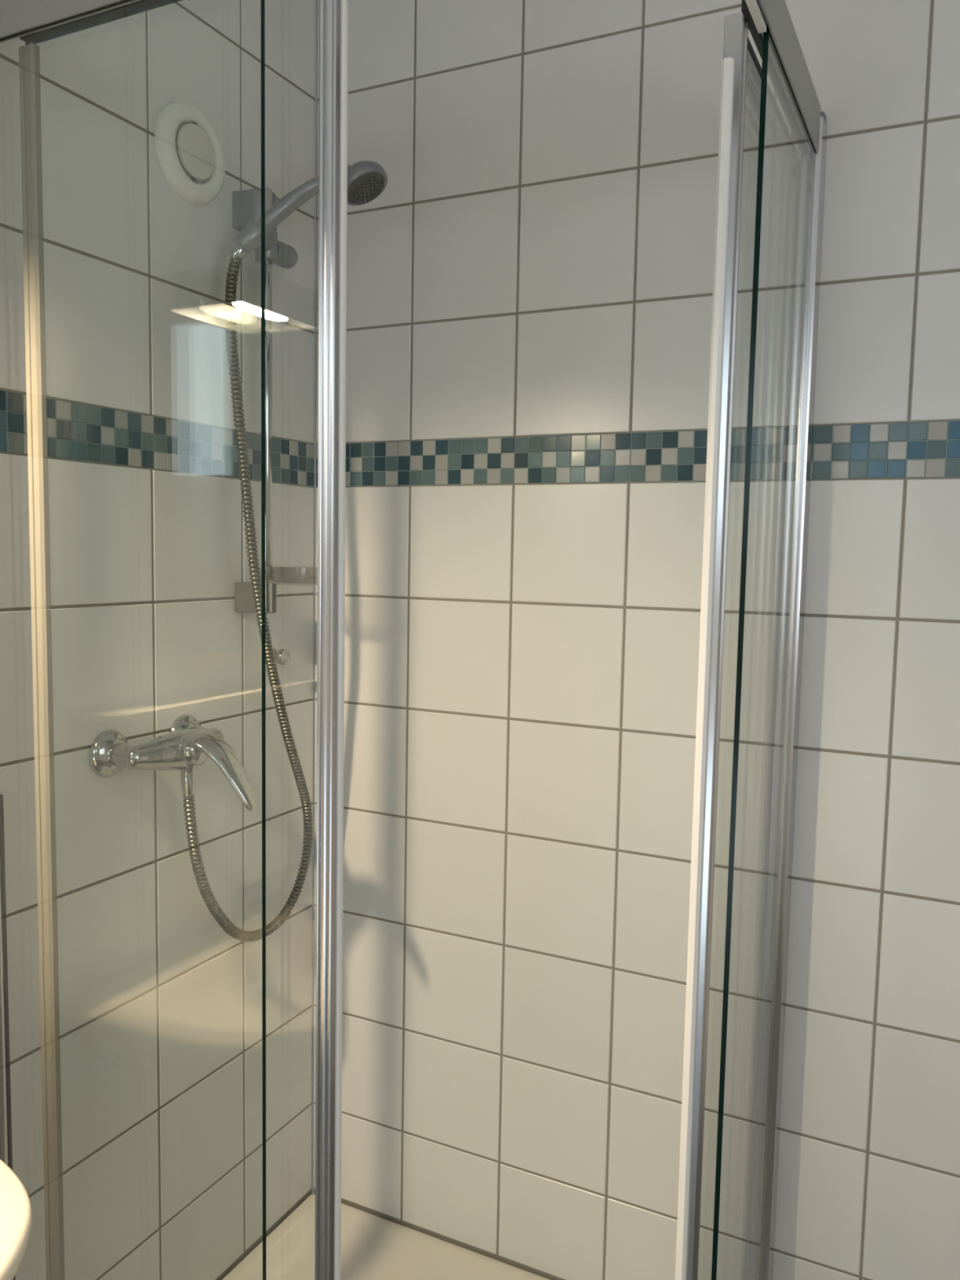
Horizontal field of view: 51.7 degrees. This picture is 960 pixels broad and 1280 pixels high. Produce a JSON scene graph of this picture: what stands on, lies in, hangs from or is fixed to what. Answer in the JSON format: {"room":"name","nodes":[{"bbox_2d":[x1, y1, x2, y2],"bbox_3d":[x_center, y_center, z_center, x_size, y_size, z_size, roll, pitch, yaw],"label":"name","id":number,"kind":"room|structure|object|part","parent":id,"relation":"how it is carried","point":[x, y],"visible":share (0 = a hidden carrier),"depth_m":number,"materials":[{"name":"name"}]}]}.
{"room":"bathroom","nodes":[
{"label":"bathroom","id":0,"kind":"room"},
{"bbox_2d":[0,0,315,1279],"bbox_3d":[-0.957,0.093,0.688,0.100,2.490,2.700,4,6,26],"label":"wall","id":1,"kind":"structure","parent":0,"point":[161,1007],"depth_m":1.51,"materials":[{"name":"white tile"}]},
{"bbox_2d":[88,714,255,811],"bbox_3d":[-0.416,0.186,1.462,0.196,0.115,0.225,4,6,26],"label":"shower mixer","id":2,"kind":"object","parent":1,"relation":"attached to","point":[187,745],"visible":1,"depth_m":1.43,"materials":[{"name":"silver metal"}]},
{"bbox_2d":[180,765,196,796],"bbox_3d":[-0.437,0.208,1.485,0.026,0.052,0.026,4,6,26],"label":"outlet","id":3,"kind":"object","parent":2,"relation":"attached to","point":[188,773],"depth_m":1.48,"materials":[{"name":"silver metal"}]},
{"bbox_3d":[-0.379,0.191,1.445,0.113,0.108,0.056,4,6,26],"label":"lever","id":4,"kind":"part","parent":2,"relation":"part of","materials":[{"name":"silver metal"}]},
{"bbox_2d":[182,256,313,942],"bbox_3d":[-0.359,-0.044,1.601,0.048,1.107,0.330,4,6,26],"label":"shower hose","id":5,"kind":"object","parent":2,"relation":"attached to","point":[234,264],"visible":0.95,"depth_m":1.55,"materials":[{"name":"silver metal"}]},
{"bbox_2d":[154,101,225,204],"bbox_3d":[-0.435,-0.740,1.507,0.020,0.143,0.143,4,6,26],"label":"air vent","id":6,"kind":"object","parent":1,"relation":"in","point":[189,151],"visible":1,"depth_m":1.49,"materials":[{"name":"white plastic"}]},
{"bbox_3d":[-0.433,-0.741,1.506,0.016,0.079,0.079,4,6,26],"label":"valve plate","id":7,"kind":"part","parent":6,"relation":"part of","materials":[{"name":"beige plastic"}]},
{"bbox_2d":[232,186,297,613],"bbox_3d":[-0.365,-0.384,1.615,0.088,0.683,0.157,2,5,13],"label":"shower rail","id":8,"kind":"object","parent":1,"relation":"attached to","point":[246,204],"visible":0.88,"depth_m":1.61,"materials":[{"name":"silver metal"}]},
{"bbox_3d":[-0.347,-0.630,1.570,0.027,0.028,0.065,1,5,3],"label":"holder arm","id":9,"kind":"part","parent":8,"relation":"part of","materials":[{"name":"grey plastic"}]},
{"bbox_3d":[-0.349,-0.386,1.624,0.018,0.681,0.018,4,6,26],"label":"rail","id":10,"kind":"part","parent":8,"relation":"part of","materials":[{"name":"silver metal"}]},
{"bbox_3d":[-0.327,-0.636,1.637,0.037,0.037,0.052,4,6,26],"label":"slider knob","id":11,"kind":"part","parent":8,"relation":"part of","materials":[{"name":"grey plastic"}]},
{"bbox_2d":[265,565,317,586],"bbox_3d":[-0.300,-0.105,1.627,0.142,0.030,0.098,4,6,26],"label":"soap dish","id":12,"kind":"object","parent":8,"relation":"attached to","point":[266,566],"visible":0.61,"depth_m":1.62,"materials":[{"name":"clear plastic"}]},
{"bbox_2d":[229,160,387,258],"bbox_3d":[-0.260,-0.652,1.524,0.245,0.140,0.077,2,5,16],"label":"shower","id":13,"kind":"object","parent":8,"relation":"attached to","point":[366,180],"visible":0.82,"depth_m":1.51,"materials":[{"name":"grey metal"}]},
{"bbox_3d":[-0.284,-0.658,1.525,0.185,0.129,0.041,2,5,8],"label":"handle","id":14,"kind":"part","parent":13,"relation":"part of","materials":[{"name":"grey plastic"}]},
{"bbox_2d":[272,648,289,665],"bbox_3d":[-0.355,0.029,1.750,0.036,0.030,0.030,4,6,26],"label":"wall hook","id":15,"kind":"object","parent":1,"relation":"attached to","point":[282,655],"visible":0.76,"depth_m":1.74,"materials":[{"name":"silver metal"}]},
{"bbox_2d":[312,0,959,1279],"bbox_3d":[0.672,0.055,1.443,2.150,2.490,0.100,4,6,26],"label":"wall","id":16,"kind":"structure","parent":0,"point":[530,277],"depth_m":1.60,"materials":[{"name":"white tile"}]},
{"bbox_3d":[0.028,1.435,0.307,2.350,0.080,2.900,4,6,26],"label":"floor","id":17,"kind":"structure","parent":0,"visible":0},
{"bbox_2d":[0,1159,32,1279],"bbox_3d":[-0.660,0.945,0.822,0.407,0.780,0.598,4,6,26],"label":"basin","id":18,"kind":"object","parent":17,"relation":"on","point":[15,1208],"visible":1,"depth_m":0.94,"materials":[{"name":"beige ceramic"}]},
{"bbox_2d":[222,1194,550,1279],"bbox_3d":[-0.097,1.218,1.435,0.902,0.146,0.759,4,6,26],"label":"shower tray","id":19,"kind":"object","parent":17,"relation":"on","point":[374,1247],"visible":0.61,"depth_m":1.81,"materials":[{"name":"white ceramic"}]},
{"bbox_2d":[0,0,826,1279],"bbox_3d":[-0.083,0.200,1.360,0.886,1.896,0.738,4,6,26],"label":"shower enclosure","id":20,"kind":"object","parent":19,"relation":"on","point":[771,19],"visible":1,"depth_m":1.40,"materials":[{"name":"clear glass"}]},
{"bbox_3d":[-0.228,-0.684,0.956,0.879,0.065,0.013,4,6,26],"label":"rail","id":21,"kind":"part","parent":20,"relation":"part of","materials":[{"name":"grey metal"}]},
{"bbox_2d":[18,0,348,1279],"bbox_3d":[-0.338,0.221,1.105,0.438,1.822,0.023,4,6,26],"label":"sliding door","id":22,"kind":"structure","parent":20,"relation":"attached to","point":[333,14],"depth_m":1.03,"materials":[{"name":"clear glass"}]},
{"bbox_3d":[-0.344,0.234,1.108,0.408,1.796,0.005,4,6,26],"label":"glass pane","id":23,"kind":"part","parent":22,"relation":"part of","materials":[{"name":"grey"}]},
{"bbox_3d":[-0.154,0.246,1.013,0.020,1.796,0.018,4,6,26],"label":"leading rail","id":24,"kind":"part","parent":22,"relation":"part of","materials":[{"name":"metal"}]},
{"bbox_3d":[-0.423,0.222,1.126,0.444,1.811,0.006,4,6,26],"label":"fixed glass","id":25,"kind":"part","parent":20,"relation":"part of","materials":[{"name":"teal"}]},
{"bbox_2d":[675,0,807,1279],"bbox_3d":[0.337,0.218,1.282,0.026,1.822,0.408,4,6,26],"label":"sliding door","id":26,"kind":"structure","parent":20,"relation":"attached to","point":[736,43],"depth_m":1.11,"materials":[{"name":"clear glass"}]},
{"bbox_3d":[0.252,0.244,1.118,0.021,1.796,0.020,4,6,26],"label":"leading rail","id":27,"kind":"part","parent":26,"relation":"part of","materials":[{"name":"metal"}]},
{"bbox_3d":[0.338,0.230,1.290,0.005,1.796,0.374,4,6,26],"label":"glass pane","id":28,"kind":"part","parent":26,"relation":"part of","materials":[{"name":"grey"}]},
{"bbox_3d":[0.375,0.220,1.312,0.006,1.811,0.382,4,6,26],"label":"fixed glass","id":29,"kind":"part","parent":20,"relation":"part of","materials":[{"name":"teal"}]},
{"bbox_3d":[0.314,-0.684,1.073,0.013,0.065,0.677,4,6,26],"label":"rail","id":30,"kind":"part","parent":20,"relation":"part of","materials":[{"name":"grey metal"}]}
]}

